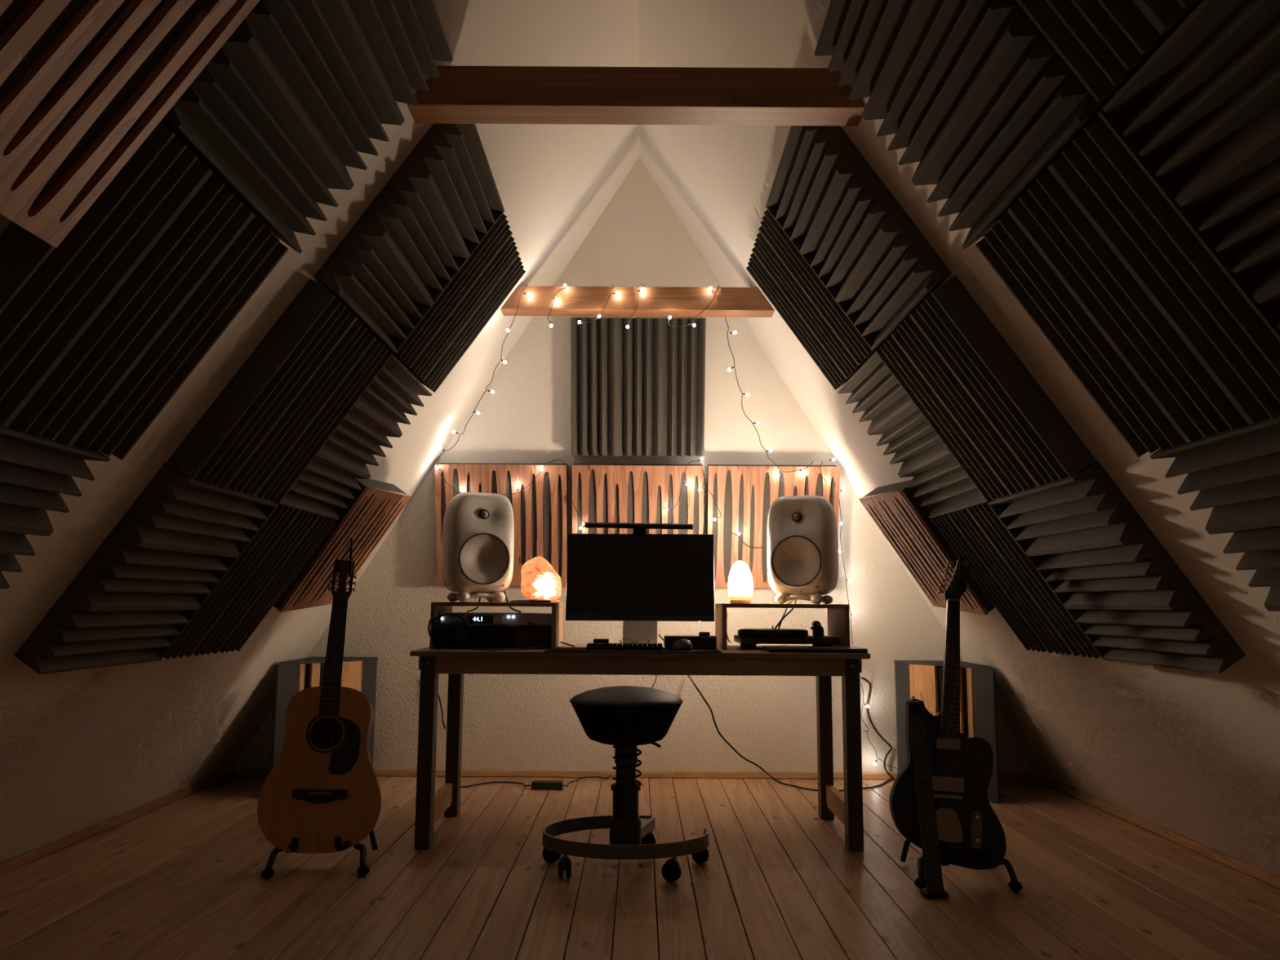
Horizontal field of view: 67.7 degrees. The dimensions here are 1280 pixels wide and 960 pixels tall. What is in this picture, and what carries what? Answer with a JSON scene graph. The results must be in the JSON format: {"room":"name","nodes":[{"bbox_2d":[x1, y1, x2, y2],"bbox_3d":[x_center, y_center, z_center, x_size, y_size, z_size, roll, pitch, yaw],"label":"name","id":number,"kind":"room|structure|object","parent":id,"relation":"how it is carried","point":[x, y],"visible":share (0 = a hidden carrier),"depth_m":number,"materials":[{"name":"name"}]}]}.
{"room":"studio","nodes":[
{"label":"studio","id":0,"kind":"room"},
{"bbox_2d":[0,0,639,862],"bbox_3d":[-1.184,-0.482,1.347,2.343,3.416,8.150,0,-7,0],"label":"wall","id":1,"kind":"structure","parent":0,"point":[81,749],"depth_m":3.24,"materials":[{"name":"paint"}]},
{"bbox_2d":[0,424,110,588],"bbox_3d":[-1.403,0.139,1.811,0.423,0.554,0.618,0,-7,0],"label":"foam","id":2,"kind":"object","parent":1,"relation":"attached to","point":[34,470],"visible":0.93,"depth_m":2.02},
{"bbox_2d":[0,769,235,875],"bbox_3d":[-2.120,1.014,1.041,0.028,0.032,7.930,0,-7,0],"label":"baseboard","id":3,"kind":"structure","parent":1,"relation":"attached to","point":[28,857],"depth_m":3.76,"materials":[{"name":"brown wood"}]},
{"bbox_2d":[0,0,259,248],"bbox_3d":[-0.838,-0.707,1.327,0.437,0.564,0.620,0,-7,0],"label":"panel","id":4,"kind":"object","parent":1,"relation":"attached to","point":[84,83],"visible":1,"depth_m":1.49,"materials":[{"name":"brown wood"}]},
{"bbox_2d":[0,122,288,459],"bbox_3d":[-1.043,-0.360,1.922,0.423,0.554,0.618,0,-7,0],"label":"foam","id":5,"kind":"object","parent":1,"relation":"attached to","point":[100,329],"visible":0.96,"depth_m":1.88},
{"bbox_2d":[14,462,277,674],"bbox_3d":[-1.404,0.267,2.803,0.423,0.554,0.618,0,-7,0],"label":"foam","id":6,"kind":"object","parent":1,"relation":"attached to","point":[123,604],"visible":0.98,"depth_m":2.66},
{"bbox_2d":[155,500,337,660],"bbox_3d":[-1.405,0.347,3.419,0.423,0.554,0.618,0,-7,0],"label":"foam","id":7,"kind":"object","parent":1,"relation":"attached to","point":[226,617],"visible":0.85,"depth_m":3.36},
{"bbox_2d":[167,278,392,503],"bbox_3d":[-1.044,-0.236,2.874,0.423,0.554,0.618,0,-7,0],"label":"foam","id":8,"kind":"object","parent":1,"relation":"attached to","point":[266,426],"visible":1,"depth_m":2.73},
{"bbox_2d":[160,0,453,253],"bbox_3d":[-0.679,-0.862,2.043,0.423,0.554,0.618,0,-7,0],"label":"foam","id":9,"kind":"object","parent":1,"relation":"attached to","point":[291,100],"visible":0.94,"depth_m":2.02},
{"bbox_2d":[273,478,411,612],"bbox_3d":[-1.275,0.272,4.085,0.426,0.581,0.632,0,-7,2],"label":"panel","id":10,"kind":"object","parent":1,"relation":"attached to","point":[373,509],"visible":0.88,"depth_m":3.95,"materials":[{"name":"brown wood"}]},
{"bbox_2d":[279,355,432,519],"bbox_3d":[-1.044,-0.156,3.488,0.423,0.554,0.618,0,-7,0],"label":"foam","id":11,"kind":"object","parent":1,"relation":"attached to","point":[375,417],"visible":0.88,"depth_m":3.48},
{"bbox_2d":[314,123,504,352],"bbox_3d":[-0.679,-0.744,2.950,0.423,0.554,0.618,0,-7,0],"label":"foam","id":12,"kind":"object","parent":1,"relation":"attached to","point":[445,189],"visible":0.96,"depth_m":2.82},
{"bbox_2d":[437,694,445,728],"bbox_3d":[-1.030,1.137,4.911,0.021,0.287,0.095,-4,-9,30],"label":"power cable","id":13,"kind":"object","parent":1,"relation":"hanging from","point":[438,696],"visible":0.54,"depth_m":4.91,"materials":[{"name":"black rubber"}]},
{"bbox_2d":[376,209,525,392],"bbox_3d":[-0.680,-0.664,3.565,0.423,0.554,0.618,0,-7,0],"label":"foam","id":14,"kind":"object","parent":1,"relation":"attached to","point":[458,313],"visible":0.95,"depth_m":3.51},
{"bbox_2d":[406,65,865,125],"bbox_3d":[-0.009,-1.023,2.545,1.298,0.110,0.101,0,-7,0],"label":"beam","id":15,"kind":"structure","parent":1,"relation":"attached to","point":[467,95],"depth_m":2.50,"materials":[{"name":"brown wood"}]},
{"bbox_2d":[500,285,774,317],"bbox_3d":[-0.010,-0.794,4.252,1.305,0.106,0.104,0,-7,0],"label":"beam","id":16,"kind":"structure","parent":1,"relation":"attached to","point":[653,301],"depth_m":4.20,"materials":[{"name":"brown wood"}]},
{"bbox_2d":[502,459,565,494],"label":"string lights","id":17,"kind":"object","parent":16,"relation":"hanging from","point":[541,469],"depth_m":4.69,"materials":[{"name":"black plastic"}]},
{"bbox_2d":[547,284,567,327],"label":"string lights","id":18,"kind":"object","parent":16,"relation":"hanging from","point":[565,285],"depth_m":4.18,"materials":[{"name":"black plastic"}]},
{"bbox_2d":[570,496,585,529],"label":"string lights","id":19,"kind":"object","parent":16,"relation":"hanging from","point":[580,527],"depth_m":4.71,"materials":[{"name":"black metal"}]},
{"bbox_2d":[577,284,618,325],"label":"string lights","id":20,"kind":"object","parent":16,"relation":"hanging from","point":[617,293],"depth_m":4.17,"materials":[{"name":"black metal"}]},
{"bbox_2d":[626,284,644,328],"label":"string lights","id":21,"kind":"object","parent":16,"relation":"hanging from","point":[642,289],"depth_m":4.18,"materials":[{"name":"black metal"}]},
{"bbox_2d":[664,457,703,511],"label":"string lights","id":22,"kind":"object","parent":16,"relation":"hanging from","point":[702,458],"depth_m":4.69,"materials":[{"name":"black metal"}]},
{"bbox_2d":[667,285,719,327],"label":"string lights","id":23,"kind":"object","parent":16,"relation":"hanging from","point":[710,287],"depth_m":4.18,"materials":[{"name":"black plastic"}]},
{"bbox_2d":[698,469,721,520],"label":"string lights","id":24,"kind":"object","parent":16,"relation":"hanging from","point":[700,490],"depth_m":4.70,"materials":[{"name":"black plastic"}]},
{"bbox_2d":[731,532,762,548],"label":"string lights","id":25,"kind":"object","parent":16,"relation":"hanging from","point":[738,534],"depth_m":4.72,"materials":[{"name":"black plastic"}]},
{"bbox_2d":[232,157,1037,780],"bbox_3d":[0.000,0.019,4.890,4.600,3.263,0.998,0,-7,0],"label":"wall","id":26,"kind":"structure","parent":0,"point":[511,722],"depth_m":4.90,"materials":[{"name":"paint"}]},
{"bbox_2d":[435,284,529,493],"label":"string lights","id":27,"kind":"object","parent":26,"relation":"hanging from","point":[437,468],"depth_m":4.40,"materials":[{"name":"black plastic"}]},
{"bbox_2d":[435,462,567,586],"bbox_3d":[-0.688,0.224,4.789,0.648,0.615,0.252,0,-7,0],"label":"panel","id":28,"kind":"object","parent":26,"relation":"attached to","point":[540,510],"visible":0.54,"depth_m":4.73,"materials":[{"name":"brown wood"}]},
{"bbox_2d":[238,768,1034,780],"bbox_3d":[-0.019,1.541,4.999,4.160,0.032,0.025,0,-7,0],"label":"baseboard","id":29,"kind":"structure","parent":26,"relation":"attached to","point":[473,773],"depth_m":4.99,"materials":[{"name":"brown wood"}]},
{"bbox_2d":[572,463,703,533],"bbox_3d":[-0.012,0.228,4.789,0.648,0.615,0.252,0,-7,0],"label":"panel","id":30,"kind":"object","parent":26,"relation":"attached to","point":[628,493],"visible":0.53,"depth_m":4.73,"materials":[{"name":"brown wood"}]},
{"bbox_2d":[570,317,706,456],"bbox_3d":[-0.010,-0.457,4.712,0.655,0.673,0.251,0,-7,0],"label":"foam","id":31,"kind":"object","parent":26,"relation":"attached to","point":[637,389],"visible":0.98,"depth_m":4.69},
{"bbox_2d":[724,316,813,476],"label":"string lights","id":32,"kind":"object","parent":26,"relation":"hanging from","point":[735,332],"depth_m":4.50,"materials":[{"name":"black plastic"}]},
{"bbox_2d":[706,464,839,588],"bbox_3d":[0.660,0.232,4.789,0.648,0.615,0.252,0,-7,0],"label":"panel","id":33,"kind":"object","parent":26,"relation":"attached to","point":[744,495],"visible":0.51,"depth_m":4.73,"materials":[{"name":"brown wood"}]},
{"bbox_2d":[838,501,855,645],"label":"string lights","id":34,"kind":"object","parent":26,"relation":"hanging from","point":[839,551],"depth_m":4.82,"materials":[{"name":"black plastic"}]},
{"bbox_2d":[860,676,893,777],"bbox_3d":[1.227,1.284,4.941,0.229,0.530,0.049,5,-9,-35],"label":"power cable","id":35,"kind":"object","parent":26,"relation":"attached to","point":[861,677],"visible":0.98,"depth_m":4.94,"materials":[{"name":"black rubber"}]},
{"bbox_2d":[860,683,897,769],"label":"string lights","id":36,"kind":"object","parent":26,"relation":"hanging from","point":[865,704],"depth_m":4.92,"materials":[{"name":"black plastic"}]},
{"bbox_2d":[0,775,1279,959],"bbox_3d":[-0.007,1.113,1.116,4.700,0.120,8.100,0,-7,0],"label":"floor","id":37,"kind":"structure","parent":0,"point":[180,879],"depth_m":3.00,"materials":[{"name":"brown wood"}]},
{"bbox_2d":[261,829,377,879],"bbox_3d":[-1.090,1.177,3.312,0.346,0.305,0.333,1,-7,-8],"label":"guitar stand","id":38,"kind":"object","parent":37,"relation":"on","point":[363,869],"visible":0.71,"depth_m":3.17,"materials":[{"name":"black plastic"}]},
{"bbox_2d":[257,559,381,853],"bbox_3d":[-1.102,0.781,3.358,0.398,1.011,0.205,2,-8,-11],"label":"acoustic guitar","id":39,"kind":"object","parent":38,"relation":"on","point":[322,785],"visible":1,"depth_m":3.29,"materials":[{"name":"brown wood"}]},
{"bbox_2d":[349,537,352,574],"bbox_3d":[-1.051,0.277,3.472,0.010,0.134,0.031,4,-8,-23],"label":"rod","id":40,"kind":"object","parent":39,"relation":"attached to","point":[351,539],"visible":1,"depth_m":3.47,"materials":[{"name":"black plastic"}]},
{"bbox_2d":[270,657,377,770],"bbox_3d":[-1.533,1.200,4.726,0.358,0.619,0.595,0,-7,0],"label":"trap","id":41,"kind":"object","parent":37,"relation":"on","point":[292,677],"visible":0.41,"depth_m":4.61,"materials":[{"name":"black fabric"}]},
{"bbox_2d":[460,774,610,790],"bbox_3d":[-0.450,1.512,4.815,0.971,0.036,0.360,5,-9,-33],"label":"power adapter","id":42,"kind":"object","parent":37,"relation":"on","point":[535,784],"visible":0.88,"depth_m":4.65,"materials":[{"name":"black plastic"}]},
{"bbox_2d":[542,685,708,882],"bbox_3d":[-0.055,1.028,3.325,0.516,0.616,0.525,-7,-10,44],"label":"stool","id":43,"kind":"object","parent":37,"relation":"on","point":[624,717],"visible":1,"depth_m":3.18,"materials":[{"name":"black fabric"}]},
{"bbox_2d":[558,857,571,870],"bbox_3d":[-0.248,1.266,3.153,0.042,0.044,0.051,1,-7,-9],"label":"hood","id":44,"kind":"object","parent":43,"relation":"attached to","point":[564,863],"depth_m":3.13,"materials":[{"name":"black plastic"}]},
{"bbox_2d":[665,858,679,871],"bbox_3d":[0.106,1.265,3.132,0.051,0.044,0.042,-5,-9,38],"label":"hood","id":45,"kind":"object","parent":43,"relation":"attached to","point":[671,864],"depth_m":3.12,"materials":[{"name":"black plastic"}]},
{"bbox_2d":[409,644,870,851],"bbox_3d":[-0.001,1.044,3.854,1.720,0.721,0.672,0,-7,0],"label":"desk","id":46,"kind":"object","parent":37,"relation":"on","point":[736,660],"visible":0.84,"depth_m":3.60,"materials":[{"name":"brown wood"}]},
{"bbox_2d":[427,613,468,648],"bbox_3d":[-0.749,0.589,3.716,0.160,0.134,0.096,0,-7,0],"label":"headphones","id":47,"kind":"object","parent":46,"relation":"on","point":[443,634],"visible":1,"depth_m":3.69,"materials":[{"name":"black plastic"}]},
{"bbox_2d":[431,620,441,648],"bbox_3d":[-0.791,0.601,3.712,0.040,0.108,0.092,1,-7,-6],"label":"ear cup","id":48,"kind":"object","parent":47,"relation":"on","point":[436,633],"depth_m":3.68,"materials":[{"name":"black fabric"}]},
{"bbox_2d":[451,620,464,648],"bbox_3d":[-0.707,0.602,3.717,0.040,0.108,0.092,0,-7,6],"label":"ear cup","id":49,"kind":"object","parent":47,"relation":"on","point":[457,628],"depth_m":3.69,"materials":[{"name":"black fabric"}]},
{"bbox_2d":[450,613,484,648],"bbox_3d":[-0.676,0.588,3.728,0.146,0.138,0.029,-1,-8,12],"label":"cable","id":50,"kind":"object","parent":46,"relation":"on","point":[457,613],"visible":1,"depth_m":3.71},
{"bbox_2d":[440,624,551,648],"bbox_3d":[-0.573,0.635,3.896,0.442,0.087,0.248,0,-7,0],"label":"amplifier","id":51,"kind":"object","parent":46,"relation":"on","point":[485,635],"visible":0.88,"depth_m":3.78,"materials":[{"name":"black plastic"}]},
{"bbox_2d":[440,612,551,625],"bbox_3d":[-0.573,0.567,3.903,0.442,0.044,0.262,0,-7,0],"label":"audio interface","id":52,"kind":"object","parent":51,"relation":"on","point":[511,619],"visible":0.96,"depth_m":3.79,"materials":[{"name":"metal"}]},
{"bbox_2d":[429,601,563,648],"bbox_3d":[-0.582,0.598,3.953,0.496,0.182,0.355,0,-7,0],"label":"desk riser","id":53,"kind":"object","parent":46,"relation":"on","point":[437,607],"visible":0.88,"depth_m":3.79,"materials":[{"name":"brown wood"}]},
{"bbox_2d":[441,492,514,602],"bbox_3d":[-0.690,0.286,4.046,0.280,0.458,0.264,3,-8,-23],"label":"speaker","id":54,"kind":"object","parent":53,"relation":"on","point":[477,544],"visible":1,"depth_m":3.94},
{"bbox_2d":[466,597,481,612],"bbox_3d":[-0.712,0.503,4.107,0.026,0.131,0.179,-1,-8,13],"label":"cable","id":55,"kind":"object","parent":54,"relation":"attached to","point":[479,601],"visible":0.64,"depth_m":4.13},
{"bbox_2d":[460,534,507,583],"bbox_3d":[-0.647,0.326,3.939,0.205,0.205,0.036,3,-8,-23],"label":"grille","id":56,"kind":"object","parent":54,"relation":"attached to","point":[483,557],"depth_m":3.94,"materials":[{"name":"beige plastic"}]},
{"bbox_2d":[503,591,520,613],"bbox_3d":[-0.544,0.510,4.110,0.030,0.121,0.202,5,-9,-30],"label":"cable","id":57,"kind":"object","parent":54,"relation":"attached to","point":[504,593],"visible":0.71,"depth_m":4.16,"materials":[{"name":"black rubber"}]},
{"bbox_2d":[509,600,528,602],"bbox_3d":[-0.483,0.485,3.815,0.085,0.008,0.008,-2,-8,19],"label":"pen","id":58,"kind":"object","parent":53,"relation":"on","point":[512,601],"visible":1,"depth_m":3.81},
{"bbox_2d":[528,600,551,602],"bbox_3d":[-0.433,0.488,3.841,0.160,0.010,0.009,-2,-8,20],"label":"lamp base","id":59,"kind":"object","parent":53,"relation":"on","point":[530,601],"visible":0.59,"depth_m":3.83,"materials":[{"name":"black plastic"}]},
{"bbox_2d":[520,555,561,602],"bbox_3d":[-0.420,0.423,4.068,0.175,0.198,0.149,0,-7,0],"label":"salt lamp","id":60,"kind":"object","parent":53,"relation":"on","point":[540,580],"visible":0.81,"depth_m":4.01,"materials":[{"name":"orange stone"}]},
{"bbox_2d":[462,622,545,650],"bbox_3d":[-0.518,0.602,3.682,0.318,0.105,0.109,3,-8,-18],"label":"headphone cable","id":61,"kind":"object","parent":46,"relation":"on","point":[537,625],"visible":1,"depth_m":3.68,"materials":[{"name":"black rubber"}]},
{"bbox_2d":[560,641,574,647],"bbox_3d":[-0.295,0.669,3.887,0.062,0.023,0.008,-2,-8,14],"label":"cable","id":62,"kind":"object","parent":46,"relation":"on","point":[560,642],"visible":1,"depth_m":3.88,"materials":[{"name":"black plastic"}]},
{"bbox_2d":[543,647,721,652],"bbox_3d":[-0.026,0.661,3.720,0.665,0.003,0.311,0,-7,0],"label":"desk mat","id":63,"kind":"object","parent":46,"relation":"on","point":[557,649],"visible":0.64,"depth_m":3.62,"materials":[{"name":"black fabric"}]},
{"bbox_2d":[593,638,608,643],"bbox_3d":[-0.157,0.661,3.872,0.062,0.034,0.050,0,-7,0],"label":"box","id":64,"kind":"object","parent":63,"relation":"on","point":[595,640],"visible":0.51,"depth_m":3.85,"materials":[{"name":"black plastic"}]},
{"bbox_2d":[586,643,662,649],"bbox_3d":[-0.059,0.648,3.715,0.296,0.021,0.115,0,-7,0],"label":"keyboard","id":65,"kind":"object","parent":63,"relation":"on","point":[589,646],"visible":1,"depth_m":3.66,"materials":[{"name":"black plastic"}]},
{"bbox_2d":[618,638,649,644],"bbox_3d":[-0.022,0.652,3.824,0.124,0.041,0.093,0,-7,0],"label":"eyeglasses","id":66,"kind":"object","parent":63,"relation":"on","point":[623,638],"visible":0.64,"depth_m":3.78,"materials":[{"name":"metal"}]},
{"bbox_2d":[671,639,692,650],"bbox_3d":[0.162,0.633,3.679,0.080,0.044,0.110,-1,-7,8],"label":"computer mouse","id":67,"kind":"object","parent":63,"relation":"on","point":[682,644],"visible":1,"depth_m":3.64,"materials":[{"name":"black plastic"}]},
{"bbox_2d":[663,631,716,648],"bbox_3d":[0.201,0.647,3.852,0.206,0.068,0.133,0,-7,0],"label":"audio interface","id":68,"kind":"object","parent":63,"relation":"on","point":[704,640],"visible":0.91,"depth_m":3.79,"materials":[{"name":"grey metal"}]},
{"bbox_2d":[565,533,714,645],"bbox_3d":[0.002,0.461,3.986,0.608,0.468,0.176,0,-7,1],"label":"monitor","id":69,"kind":"object","parent":46,"relation":"on","point":[640,581],"visible":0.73,"depth_m":3.93,"materials":[{"name":"black plastic"}]},
{"bbox_2d":[584,522,693,533],"bbox_3d":[-0.004,0.202,3.979,0.446,0.044,0.096,0,-7,0],"label":"light bar","id":70,"kind":"object","parent":69,"relation":"attached to","point":[638,528],"visible":0.9,"depth_m":3.93,"materials":[{"name":"black plastic"}]},
{"bbox_2d":[715,603,849,649],"bbox_3d":[0.583,0.610,3.990,0.507,0.182,0.370,0,-7,0],"label":"desk riser","id":71,"kind":"object","parent":46,"relation":"on","point":[837,615],"visible":0.83,"depth_m":3.82,"materials":[{"name":"brown wood"}]},
{"bbox_2d":[728,560,753,604],"bbox_3d":[0.433,0.440,4.108,0.107,0.184,0.107,0,-7,0],"label":"salt lamp","id":72,"kind":"object","parent":71,"relation":"on","point":[740,588],"visible":0.99,"depth_m":4.07,"materials":[{"name":"white glass"}]},
{"bbox_2d":[767,495,838,604],"bbox_3d":[0.699,0.300,4.086,0.280,0.458,0.264,-3,-8,23],"label":"speaker","id":73,"kind":"object","parent":71,"relation":"on","point":[802,539],"visible":0.99,"depth_m":3.98},
{"bbox_2d":[777,608,787,628],"bbox_3d":[0.631,0.567,4.209,0.058,0.192,0.016,1,-7,-6],"label":"cable","id":74,"kind":"object","parent":73,"relation":"attached to","point":[785,611],"visible":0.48,"depth_m":4.21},
{"bbox_2d":[773,600,796,628],"bbox_3d":[0.637,0.566,4.198,0.108,0.193,0.013,1,-7,-3],"label":"cable","id":75,"kind":"object","parent":73,"relation":"attached to","point":[795,602],"visible":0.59,"depth_m":4.19,"materials":[{"name":"black plastic"}]},
{"bbox_2d":[773,537,820,585],"bbox_3d":[0.656,0.339,3.979,0.205,0.205,0.036,-3,-8,23],"label":"grille","id":76,"kind":"object","parent":73,"relation":"attached to","point":[796,560],"depth_m":3.98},
{"bbox_2d":[733,620,839,648],"bbox_3d":[0.606,0.646,3.998,0.400,0.111,0.294,0,-7,0],"label":"turntable","id":77,"kind":"object","parent":46,"relation":"on","point":[748,638],"visible":0.97,"depth_m":3.86,"materials":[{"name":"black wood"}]},
{"bbox_2d":[762,645,867,653],"bbox_3d":[0.671,0.654,3.686,0.370,0.016,0.205,0,-7,0],"label":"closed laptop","id":78,"kind":"object","parent":46,"relation":"on","point":[785,649],"visible":1,"depth_m":3.59,"materials":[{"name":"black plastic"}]},
{"bbox_2d":[687,675,893,791],"bbox_3d":[0.769,1.263,4.818,1.246,0.556,0.422,3,-8,-20],"label":"power cable","id":79,"kind":"object","parent":37,"relation":"on","point":[689,677],"visible":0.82,"depth_m":4.64,"materials":[{"name":"black rubber"}]},
{"bbox_2d":[893,660,1000,803],"bbox_3d":[1.488,1.218,4.726,0.358,0.619,0.595,0,-7,0],"label":"trap","id":80,"kind":"object","parent":37,"relation":"on","point":[922,680],"visible":0.52,"depth_m":4.60,"materials":[{"name":"black fabric"}]},
{"bbox_2d":[900,839,1022,890],"bbox_3d":[1.061,1.177,3.213,0.337,0.305,0.323,0,-7,4],"label":"guitar stand","id":81,"kind":"object","parent":37,"relation":"on","point":[1015,885],"visible":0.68,"depth_m":3.06,"materials":[{"name":"black plastic"}]},
{"bbox_2d":[888,557,1006,870],"bbox_3d":[1.010,0.764,3.198,0.366,1.012,0.126,0,-7,5],"label":"electric guitar","id":82,"kind":"object","parent":81,"relation":"on","point":[968,827],"visible":0.96,"depth_m":3.13,"materials":[{"name":"black paint"}]},
{"bbox_2d":[904,700,948,897],"bbox_3d":[0.911,1.009,3.048,0.097,0.593,0.103,0,-7,0],"label":"strap","id":83,"kind":"object","parent":82,"relation":"hanging from","point":[917,713],"visible":1,"depth_m":3.02,"materials":[{"name":"black fabric"}]},
{"bbox_2d":[638,0,1279,876],"bbox_3d":[1.159,-0.467,1.347,2.343,3.416,8.150,0,-7,0],"label":"wall","id":84,"kind":"structure","parent":0,"point":[1194,755],"depth_m":3.20,"materials":[{"name":"paint"}]},
{"bbox_2d":[746,205,886,390],"bbox_3d":[0.644,-0.676,3.567,0.423,0.554,0.618,0,-7,0],"label":"foam","id":85,"kind":"object","parent":84,"relation":"attached to","point":[811,309],"visible":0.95,"depth_m":3.51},
{"bbox_2d":[765,125,951,349],"bbox_3d":[0.644,-0.756,2.953,0.423,0.554,0.618,0,-7,0],"label":"foam","id":86,"kind":"object","parent":84,"relation":"attached to","point":[826,190],"visible":0.96,"depth_m":2.83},
{"bbox_2d":[837,351,986,518],"bbox_3d":[1.002,-0.164,3.491,0.423,0.554,0.618,0,-7,0],"label":"foam","id":87,"kind":"object","parent":84,"relation":"attached to","point":[924,456],"visible":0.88,"depth_m":3.48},
{"bbox_2d":[858,480,995,615],"bbox_3d":[1.239,0.287,4.125,0.426,0.581,0.632,1,-7,-2],"label":"panel","id":88,"kind":"object","parent":84,"relation":"attached to","point":[908,526],"visible":0.84,"depth_m":4.01,"materials":[{"name":"brown wood"}]},
{"bbox_2d":[813,0,1115,248],"bbox_3d":[0.645,-0.874,2.045,0.423,0.554,0.618,0,-7,0],"label":"foam","id":89,"kind":"object","parent":84,"relation":"attached to","point":[975,94],"visible":0.95,"depth_m":2.02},
{"bbox_2d":[875,275,1095,502],"bbox_3d":[1.002,-0.244,2.876,0.423,0.554,0.618,0,-7,0],"label":"foam","id":90,"kind":"object","parent":84,"relation":"attached to","point":[981,401],"visible":1,"depth_m":2.73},
{"bbox_2d":[931,498,1107,659],"bbox_3d":[1.356,0.344,3.421,0.423,0.554,0.618,0,-7,0],"label":"foam","id":91,"kind":"object","parent":84,"relation":"attached to","point":[1038,616],"visible":0.84,"depth_m":3.36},
{"bbox_2d":[1016,0,1203,102],"bbox_3d":[0.645,-0.962,1.368,0.423,0.554,0.618,0,-7,0],"label":"foam","id":92,"kind":"object","parent":84,"relation":"attached to","point":[1104,43],"visible":0.94,"depth_m":1.55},
{"bbox_2d":[988,460,1245,673],"bbox_3d":[1.356,0.264,2.805,0.423,0.554,0.618,0,-7,0],"label":"foam","id":93,"kind":"object","parent":84,"relation":"attached to","point":[1140,605],"visible":0.98,"depth_m":2.67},
{"bbox_2d":[974,109,1279,457],"bbox_3d":[1.003,-0.367,1.924,0.423,0.554,0.618,0,-7,0],"label":"foam","id":94,"kind":"object","parent":84,"relation":"attached to","point":[1173,345],"visible":0.96,"depth_m":1.85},
{"bbox_2d":[1035,774,1279,888],"bbox_3d":[2.078,1.039,1.041,0.028,0.032,7.930,0,-7,0],"label":"baseboard","id":95,"kind":"structure","parent":84,"relation":"attached to","point":[1272,879],"depth_m":3.70,"materials":[{"name":"brown wood"}]},
{"bbox_2d":[1102,0,1279,328],"bbox_3d":[1.004,-0.448,1.302,0.423,0.554,0.618,0,-7,0],"label":"foam","id":96,"kind":"object","parent":84,"relation":"attached to","point":[1209,95],"visible":1,"depth_m":1.48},
{"bbox_2d":[1149,413,1279,611],"bbox_3d":[1.357,0.135,1.814,0.423,0.554,0.618,0,-7,0],"label":"foam","id":97,"kind":"object","parent":84,"relation":"attached to","point":[1236,471],"visible":0.94,"depth_m":1.99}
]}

